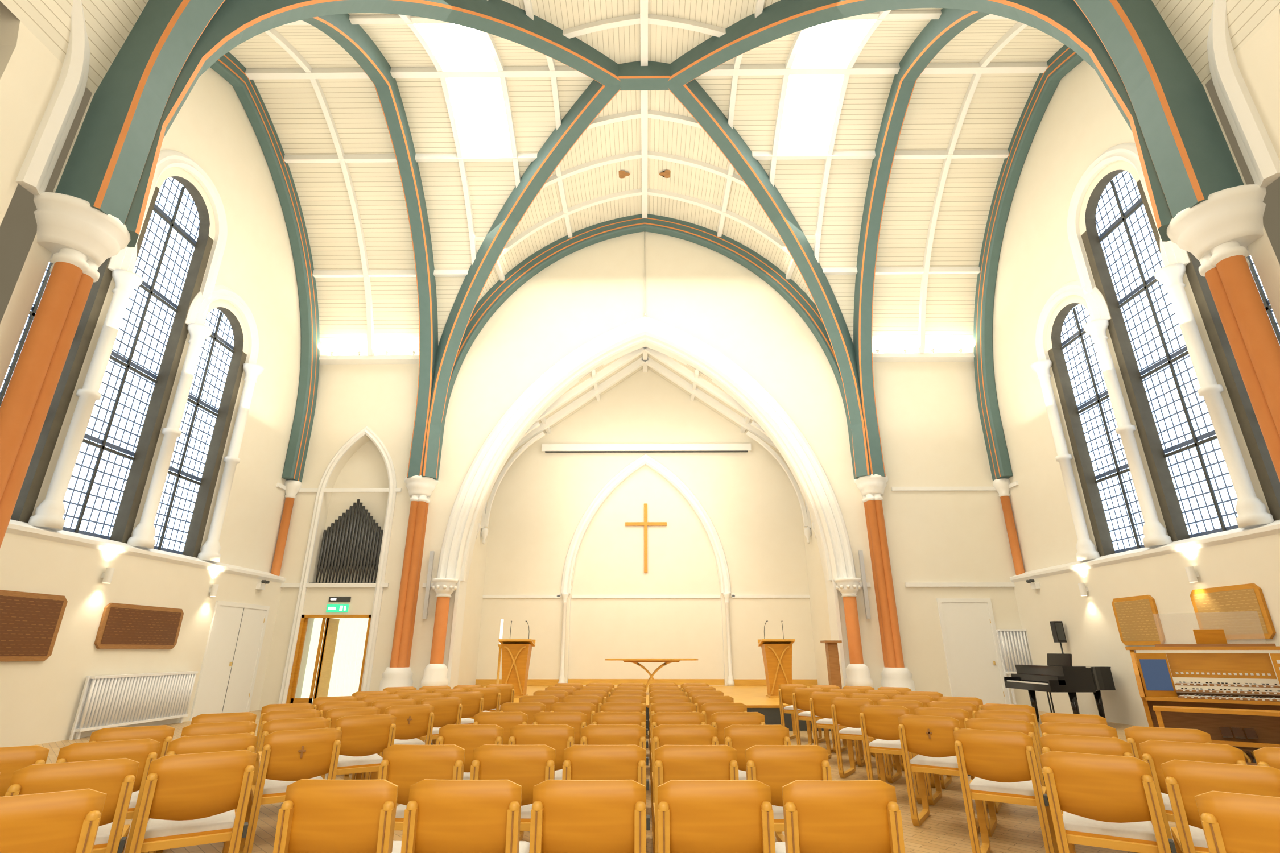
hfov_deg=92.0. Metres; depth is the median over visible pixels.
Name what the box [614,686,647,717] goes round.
chair
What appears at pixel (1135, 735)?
chair
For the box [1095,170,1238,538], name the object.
window
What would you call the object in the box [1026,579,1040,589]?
floodlight
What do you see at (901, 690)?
chair
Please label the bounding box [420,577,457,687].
column
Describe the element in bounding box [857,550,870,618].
speaker
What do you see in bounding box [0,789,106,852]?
chair
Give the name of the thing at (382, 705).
chair
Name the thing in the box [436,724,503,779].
chair
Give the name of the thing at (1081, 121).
wall
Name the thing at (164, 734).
chair
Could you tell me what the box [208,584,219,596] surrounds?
wall sconce
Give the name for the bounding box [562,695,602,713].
chair
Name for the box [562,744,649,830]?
chair
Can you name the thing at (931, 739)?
chair
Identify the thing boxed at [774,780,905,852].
chair
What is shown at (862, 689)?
chair
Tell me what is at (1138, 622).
acoustic panel
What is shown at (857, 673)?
column
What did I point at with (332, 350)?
spotlight
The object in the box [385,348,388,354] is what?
spotlight
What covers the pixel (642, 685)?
chair
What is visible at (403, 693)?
chair
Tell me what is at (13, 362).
window
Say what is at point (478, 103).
skylight window
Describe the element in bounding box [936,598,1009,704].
door
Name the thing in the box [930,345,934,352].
spotlight
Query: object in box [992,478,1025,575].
column
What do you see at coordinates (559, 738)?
chair
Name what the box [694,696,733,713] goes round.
chair
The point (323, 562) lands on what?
organ pipes
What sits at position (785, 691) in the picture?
chair
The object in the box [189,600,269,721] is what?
door
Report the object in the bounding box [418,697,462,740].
chair
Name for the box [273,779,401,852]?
chair
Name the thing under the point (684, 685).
chair
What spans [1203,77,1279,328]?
wall
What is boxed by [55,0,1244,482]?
ribs
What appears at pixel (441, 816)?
chair
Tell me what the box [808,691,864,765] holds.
chair
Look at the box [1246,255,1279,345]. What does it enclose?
window
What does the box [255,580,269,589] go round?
floodlight
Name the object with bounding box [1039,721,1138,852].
chair
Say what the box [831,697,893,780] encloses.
chair
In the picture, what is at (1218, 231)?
column
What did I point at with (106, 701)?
radiator
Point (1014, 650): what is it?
radiator
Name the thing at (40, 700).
wall
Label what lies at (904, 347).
spotlight
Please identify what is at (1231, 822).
chair
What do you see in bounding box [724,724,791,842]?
chair
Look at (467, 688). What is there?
chair
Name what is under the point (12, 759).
chair
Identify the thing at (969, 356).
trim
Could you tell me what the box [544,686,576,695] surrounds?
chair
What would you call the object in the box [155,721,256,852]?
chair
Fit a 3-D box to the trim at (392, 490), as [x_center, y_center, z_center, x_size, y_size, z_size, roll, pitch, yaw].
[0.142,3.222,15.269,18.400,6.935,0.090,0,-20,0]
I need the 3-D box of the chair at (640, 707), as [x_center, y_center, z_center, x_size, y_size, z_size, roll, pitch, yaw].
[-0.156,3.224,6.270,0.474,0.805,0.544,0,-20,0]
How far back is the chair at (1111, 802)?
3.07 m
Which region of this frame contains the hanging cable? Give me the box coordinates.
[643,230,646,316]
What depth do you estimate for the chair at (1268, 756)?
3.34 m
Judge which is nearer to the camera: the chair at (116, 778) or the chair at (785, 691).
the chair at (116, 778)
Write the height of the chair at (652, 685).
0.805 m
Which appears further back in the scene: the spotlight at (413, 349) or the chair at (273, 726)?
the spotlight at (413, 349)
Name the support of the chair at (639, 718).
on the floor
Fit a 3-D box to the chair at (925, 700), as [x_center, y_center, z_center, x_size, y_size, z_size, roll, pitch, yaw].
[3.309,3.578,7.246,0.474,0.805,0.544,-13,-23,31]
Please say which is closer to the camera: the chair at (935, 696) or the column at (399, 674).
the chair at (935, 696)
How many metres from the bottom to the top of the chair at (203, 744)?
0.805 m
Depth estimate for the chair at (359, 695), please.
7.87 m
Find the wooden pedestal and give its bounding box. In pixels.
[820,640,841,688]
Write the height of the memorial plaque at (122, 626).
0.720 m
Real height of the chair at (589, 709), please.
0.805 m
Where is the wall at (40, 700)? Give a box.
[0,67,300,747]
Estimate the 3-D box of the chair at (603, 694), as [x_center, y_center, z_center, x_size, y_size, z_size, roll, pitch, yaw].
[-0.638,3.886,8.098,0.474,0.805,0.544,0,-20,1]
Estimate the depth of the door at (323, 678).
14.74 m
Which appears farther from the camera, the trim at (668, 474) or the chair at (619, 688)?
the trim at (668, 474)
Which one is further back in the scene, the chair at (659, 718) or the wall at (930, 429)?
the wall at (930, 429)
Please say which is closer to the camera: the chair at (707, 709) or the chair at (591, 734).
the chair at (591, 734)
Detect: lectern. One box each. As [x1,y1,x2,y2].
[498,620,535,698]
[757,620,795,698]
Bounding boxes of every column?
[0,191,130,548]
[270,480,301,576]
[378,475,438,691]
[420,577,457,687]
[834,577,873,688]
[853,474,915,691]
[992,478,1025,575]
[1166,183,1279,481]
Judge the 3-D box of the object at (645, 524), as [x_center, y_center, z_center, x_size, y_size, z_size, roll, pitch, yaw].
[0.176,3.245,18.057,1.220,2.010,0.067,0,-20,0]
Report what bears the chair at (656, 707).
on the floor
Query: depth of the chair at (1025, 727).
4.66 m
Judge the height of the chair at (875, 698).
0.805 m
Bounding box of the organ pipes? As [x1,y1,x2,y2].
[315,499,383,583]
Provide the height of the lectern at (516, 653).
1.485 m
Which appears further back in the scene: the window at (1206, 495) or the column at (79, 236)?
the window at (1206, 495)
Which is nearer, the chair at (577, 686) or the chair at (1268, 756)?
the chair at (1268, 756)
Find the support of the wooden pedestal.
on the stage platform
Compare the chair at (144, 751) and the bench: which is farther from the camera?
the bench
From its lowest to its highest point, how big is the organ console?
1.790 m
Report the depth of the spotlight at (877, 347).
16.84 m
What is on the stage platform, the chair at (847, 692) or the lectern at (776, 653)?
the lectern at (776, 653)
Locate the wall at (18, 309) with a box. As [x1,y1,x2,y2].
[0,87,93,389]
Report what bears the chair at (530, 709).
on the floor
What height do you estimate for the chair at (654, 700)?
0.805 m
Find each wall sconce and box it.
[100,568,114,583]
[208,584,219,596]
[1078,583,1088,596]
[1184,566,1199,582]
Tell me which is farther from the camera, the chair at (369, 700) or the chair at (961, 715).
the chair at (369, 700)
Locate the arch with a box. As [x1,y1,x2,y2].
[436,316,856,687]
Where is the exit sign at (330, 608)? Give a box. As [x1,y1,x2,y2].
[325,604,349,612]
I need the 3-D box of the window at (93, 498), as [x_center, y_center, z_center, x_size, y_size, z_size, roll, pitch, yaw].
[-9.312,-1.549,11.394,0.030,7.170,1.400,0,-20,0]
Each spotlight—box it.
[330,348,334,355]
[357,348,361,355]
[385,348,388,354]
[412,348,415,354]
[875,345,879,353]
[903,345,907,353]
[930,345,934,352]
[958,345,962,352]
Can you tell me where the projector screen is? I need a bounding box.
[541,443,751,452]
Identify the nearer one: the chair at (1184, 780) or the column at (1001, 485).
the chair at (1184, 780)
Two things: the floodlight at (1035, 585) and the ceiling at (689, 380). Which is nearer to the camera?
the floodlight at (1035, 585)
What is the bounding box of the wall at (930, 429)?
[258,231,1038,710]
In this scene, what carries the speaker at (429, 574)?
attached to the wall at (930, 429)
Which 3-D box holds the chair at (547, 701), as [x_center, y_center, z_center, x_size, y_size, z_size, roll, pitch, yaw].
[-1.148,3.562,7.205,0.474,0.805,0.544,-1,-20,2]
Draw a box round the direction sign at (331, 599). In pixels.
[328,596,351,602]
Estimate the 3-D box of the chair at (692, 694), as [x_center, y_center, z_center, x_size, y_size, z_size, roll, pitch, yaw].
[0.863,3.881,8.086,0.474,0.805,0.544,0,-20,-1]
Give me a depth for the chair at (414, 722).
5.89 m
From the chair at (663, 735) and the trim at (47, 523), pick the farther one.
the trim at (47, 523)
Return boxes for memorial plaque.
[0,589,67,662]
[94,603,183,649]
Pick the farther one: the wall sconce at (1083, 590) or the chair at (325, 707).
the wall sconce at (1083, 590)
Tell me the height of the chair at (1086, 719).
0.805 m
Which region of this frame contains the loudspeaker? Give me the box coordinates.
[1049,621,1066,653]
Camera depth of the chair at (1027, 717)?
5.31 m
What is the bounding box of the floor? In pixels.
[31,710,1176,852]
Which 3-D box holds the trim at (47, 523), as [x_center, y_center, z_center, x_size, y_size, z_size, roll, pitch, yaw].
[-8.935,-1.605,11.623,0.420,7.850,10.400,0,-20,0]
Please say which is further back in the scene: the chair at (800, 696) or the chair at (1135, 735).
the chair at (800, 696)
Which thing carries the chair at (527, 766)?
on the floor
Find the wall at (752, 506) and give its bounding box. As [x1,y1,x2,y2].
[457,368,831,686]
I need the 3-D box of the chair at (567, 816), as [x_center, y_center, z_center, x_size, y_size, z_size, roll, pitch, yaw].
[-0.192,1.893,2.594,0.474,0.805,0.544,0,-20,0]
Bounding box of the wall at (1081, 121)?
[992,60,1279,727]
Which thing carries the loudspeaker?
on the floor
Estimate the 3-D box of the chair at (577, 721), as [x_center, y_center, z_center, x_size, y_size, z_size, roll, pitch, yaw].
[-0.665,2.890,5.348,0.474,0.805,0.544,0,-20,1]
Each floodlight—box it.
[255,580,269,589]
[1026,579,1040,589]
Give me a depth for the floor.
4.98 m
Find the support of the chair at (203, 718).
on the floor
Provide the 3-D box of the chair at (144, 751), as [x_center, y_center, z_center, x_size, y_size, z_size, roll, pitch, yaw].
[-3.180,2.274,3.645,0.474,0.805,0.544,12,-23,-30]
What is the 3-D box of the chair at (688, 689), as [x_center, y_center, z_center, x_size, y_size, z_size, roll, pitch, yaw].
[0.872,4.217,9.012,0.474,0.805,0.544,0,-20,-1]
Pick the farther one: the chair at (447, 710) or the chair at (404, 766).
the chair at (447, 710)
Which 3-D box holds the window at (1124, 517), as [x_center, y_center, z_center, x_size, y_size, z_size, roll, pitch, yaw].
[9.515,-0.114,12.657,0.030,5.330,1.320,0,-20,0]
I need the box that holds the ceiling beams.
[245,0,1047,355]
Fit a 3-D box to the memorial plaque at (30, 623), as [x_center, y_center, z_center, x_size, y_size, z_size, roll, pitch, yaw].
[-8.812,2.787,8.623,0.046,0.930,1.550,0,-20,0]
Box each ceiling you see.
[0,0,1279,345]
[475,347,816,544]
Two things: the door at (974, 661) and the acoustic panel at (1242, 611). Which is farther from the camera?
the door at (974, 661)
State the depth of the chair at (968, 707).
6.23 m
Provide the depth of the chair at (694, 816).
2.45 m
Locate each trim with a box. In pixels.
[5,149,286,583]
[15,0,89,195]
[277,426,1014,704]
[319,352,974,364]
[475,453,817,686]
[1008,142,1279,582]
[1207,0,1279,187]
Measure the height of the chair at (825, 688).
0.805 m
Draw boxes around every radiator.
[68,671,198,740]
[996,629,1033,704]
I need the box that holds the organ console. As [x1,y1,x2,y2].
[1125,629,1279,765]
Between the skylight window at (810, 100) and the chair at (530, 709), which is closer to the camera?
the chair at (530, 709)
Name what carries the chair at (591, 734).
on the floor
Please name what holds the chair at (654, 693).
on the floor
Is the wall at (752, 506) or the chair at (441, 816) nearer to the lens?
the chair at (441, 816)
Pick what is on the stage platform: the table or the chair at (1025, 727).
the table
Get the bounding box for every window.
[0,261,53,406]
[62,176,199,539]
[153,308,234,554]
[418,23,511,153]
[777,19,870,150]
[1060,303,1144,553]
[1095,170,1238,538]
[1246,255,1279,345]
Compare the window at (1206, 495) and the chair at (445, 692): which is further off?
the window at (1206, 495)
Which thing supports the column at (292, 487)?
attached to the wall at (40, 700)
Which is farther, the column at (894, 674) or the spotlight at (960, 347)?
the spotlight at (960, 347)
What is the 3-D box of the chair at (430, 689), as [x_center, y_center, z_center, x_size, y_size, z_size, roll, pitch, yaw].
[-3.127,4.265,9.146,0.474,0.805,0.544,12,-23,-30]
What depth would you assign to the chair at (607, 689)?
8.91 m
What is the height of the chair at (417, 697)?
0.805 m
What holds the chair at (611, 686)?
on the floor
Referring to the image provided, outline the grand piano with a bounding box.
[1003,653,1115,721]
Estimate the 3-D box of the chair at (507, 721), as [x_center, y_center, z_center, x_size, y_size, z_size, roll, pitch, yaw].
[-1.166,2.892,5.352,0.474,0.805,0.544,-1,-20,2]
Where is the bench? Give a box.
[1152,705,1279,748]
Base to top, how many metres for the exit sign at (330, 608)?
0.180 m
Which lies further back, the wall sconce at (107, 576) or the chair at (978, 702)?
the wall sconce at (107, 576)
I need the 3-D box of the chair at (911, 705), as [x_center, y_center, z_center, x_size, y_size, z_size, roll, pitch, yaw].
[2.884,3.340,6.589,0.474,0.805,0.544,-13,-23,31]
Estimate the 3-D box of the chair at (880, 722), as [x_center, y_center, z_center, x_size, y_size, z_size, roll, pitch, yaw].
[2.458,3.102,5.932,0.474,0.805,0.544,-13,-23,31]
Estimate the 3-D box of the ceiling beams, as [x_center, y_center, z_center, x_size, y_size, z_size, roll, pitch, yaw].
[0.058,-6.276,8.918,18.400,6.768,18.500,0,-20,0]
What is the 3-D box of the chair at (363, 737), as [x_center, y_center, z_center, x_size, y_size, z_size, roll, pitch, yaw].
[-2.328,2.789,5.067,0.474,0.805,0.544,12,-23,-30]
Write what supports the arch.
attached to the wall at (930, 429)
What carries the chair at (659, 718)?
on the floor
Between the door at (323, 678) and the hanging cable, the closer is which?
the door at (323, 678)
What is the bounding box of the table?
[604,658,698,691]
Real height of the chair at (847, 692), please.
0.805 m
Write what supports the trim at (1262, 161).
attached to the wall at (1264, 257)
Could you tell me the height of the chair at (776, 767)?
0.805 m
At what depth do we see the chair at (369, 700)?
7.21 m
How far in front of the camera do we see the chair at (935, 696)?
7.81 m
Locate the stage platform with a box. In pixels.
[482,686,840,731]
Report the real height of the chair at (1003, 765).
0.805 m
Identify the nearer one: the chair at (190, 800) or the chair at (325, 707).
the chair at (190, 800)
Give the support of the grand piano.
on the floor
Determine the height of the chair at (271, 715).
0.805 m
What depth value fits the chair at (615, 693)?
7.99 m
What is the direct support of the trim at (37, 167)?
attached to the wall at (18, 309)
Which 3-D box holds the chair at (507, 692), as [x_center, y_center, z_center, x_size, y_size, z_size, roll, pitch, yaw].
[-2.283,4.448,9.650,0.474,0.805,0.544,12,-23,-30]
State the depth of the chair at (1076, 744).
3.76 m
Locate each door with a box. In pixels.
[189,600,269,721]
[286,614,371,704]
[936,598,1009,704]
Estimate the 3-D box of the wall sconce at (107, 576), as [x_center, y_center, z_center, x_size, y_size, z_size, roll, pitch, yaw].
[-8.752,2.452,10.153,0.145,0.240,0.107,0,-20,0]
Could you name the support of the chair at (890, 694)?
on the floor
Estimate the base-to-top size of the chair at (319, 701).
0.805 m
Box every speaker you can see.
[422,551,434,618]
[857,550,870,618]
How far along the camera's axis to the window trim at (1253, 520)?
11.43 m
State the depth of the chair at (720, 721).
5.22 m
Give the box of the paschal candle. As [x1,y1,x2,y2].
[496,619,503,684]
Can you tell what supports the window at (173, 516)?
in the wall at (40, 700)
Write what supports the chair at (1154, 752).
on the floor
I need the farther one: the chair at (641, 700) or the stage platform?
the stage platform
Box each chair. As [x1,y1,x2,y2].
[0,745,50,797]
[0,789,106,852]
[5,758,139,852]
[55,738,160,852]
[89,725,174,819]
[128,749,257,852]
[144,733,257,852]
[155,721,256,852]
[190,712,256,724]
[238,728,341,852]
[254,703,314,753]
[255,709,321,753]
[258,717,329,752]
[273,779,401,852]
[312,696,357,710]
[318,700,367,779]
[324,713,396,779]
[325,706,380,779]
[352,691,390,755]
[360,694,402,707]
[360,699,416,779]
[364,704,434,779]
[377,744,465,830]
[382,686,416,695]
[393,689,428,741]
[401,779,529,852]
[405,692,444,745]
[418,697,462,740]
[419,685,451,693]
[431,691,484,745]
[432,688,465,698]
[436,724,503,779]
[453,684,483,692]
[468,687,501,719]
[469,744,555,831]
[473,712,527,745]
[485,683,514,712]
[499,702,545,724]
[508,724,574,841]
[518,695,558,712]
[529,779,646,852]
[532,712,587,745]
[533,690,568,703]
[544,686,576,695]
[550,702,595,725]
[554,683,583,690]
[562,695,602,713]
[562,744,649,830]
[571,690,607,704]
[579,686,610,698]
[580,724,649,790]
[585,683,614,692]
[592,712,648,766]
[600,703,647,748]
[606,696,647,735]
[610,690,647,725]
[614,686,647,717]
[617,683,647,711]
[648,683,677,735]
[649,686,680,719]
[649,691,684,752]
[649,696,690,768]
[650,703,696,786]
[650,712,705,814]
[651,724,718,852]
[653,745,738,852]
[657,779,775,852]
[680,683,709,692]
[684,686,715,697]
[688,691,723,704]
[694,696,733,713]
[700,703,746,725]
[710,712,765,745]
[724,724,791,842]
[745,745,831,831]
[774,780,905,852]
[778,683,822,742]
[791,687,840,753]
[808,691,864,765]
[809,684,853,743]
[827,688,872,756]
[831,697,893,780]
[842,686,874,746]
[849,693,901,770]
[859,704,930,804]
[864,690,901,757]
[877,687,911,695]
[877,699,935,787]
[892,695,934,770]
[897,714,980,835]
[903,691,942,701]
[914,707,988,809]
[927,701,977,789]
[937,696,983,711]
[953,728,1059,852]
[965,717,1045,836]
[973,709,1042,813]
[981,703,1042,754]
[1039,712,1107,725]
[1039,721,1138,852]
[1039,733,1133,852]
[1039,750,1176,852]
[1124,726,1212,822]
[1138,740,1247,839]
[1160,760,1279,852]
[1194,790,1279,852]
[1253,746,1279,770]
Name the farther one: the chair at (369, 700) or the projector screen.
the projector screen
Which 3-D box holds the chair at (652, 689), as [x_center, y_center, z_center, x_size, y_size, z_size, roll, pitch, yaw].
[0.371,4.218,9.016,0.474,0.805,0.544,0,-20,0]
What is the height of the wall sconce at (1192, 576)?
0.240 m
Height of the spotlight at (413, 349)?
0.205 m
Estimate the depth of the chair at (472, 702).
7.74 m
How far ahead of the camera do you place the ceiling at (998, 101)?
15.38 m
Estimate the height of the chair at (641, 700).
0.805 m
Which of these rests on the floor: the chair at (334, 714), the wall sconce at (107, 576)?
the chair at (334, 714)
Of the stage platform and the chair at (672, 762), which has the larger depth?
the stage platform
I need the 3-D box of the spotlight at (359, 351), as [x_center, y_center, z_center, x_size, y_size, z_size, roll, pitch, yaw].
[-7.710,-2.063,16.988,0.086,0.205,0.142,0,-20,0]
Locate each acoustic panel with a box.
[1111,595,1165,645]
[1190,583,1276,639]
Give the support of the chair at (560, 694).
on the floor
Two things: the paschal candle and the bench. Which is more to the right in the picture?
the bench
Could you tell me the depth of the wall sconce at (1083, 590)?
12.46 m
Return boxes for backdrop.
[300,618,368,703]
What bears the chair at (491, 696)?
on the floor
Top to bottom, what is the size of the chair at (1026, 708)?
0.805 m
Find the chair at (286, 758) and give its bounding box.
[238,728,341,852]
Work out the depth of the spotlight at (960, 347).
16.81 m
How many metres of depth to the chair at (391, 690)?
8.79 m
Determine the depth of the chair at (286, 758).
4.01 m
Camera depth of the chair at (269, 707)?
6.03 m

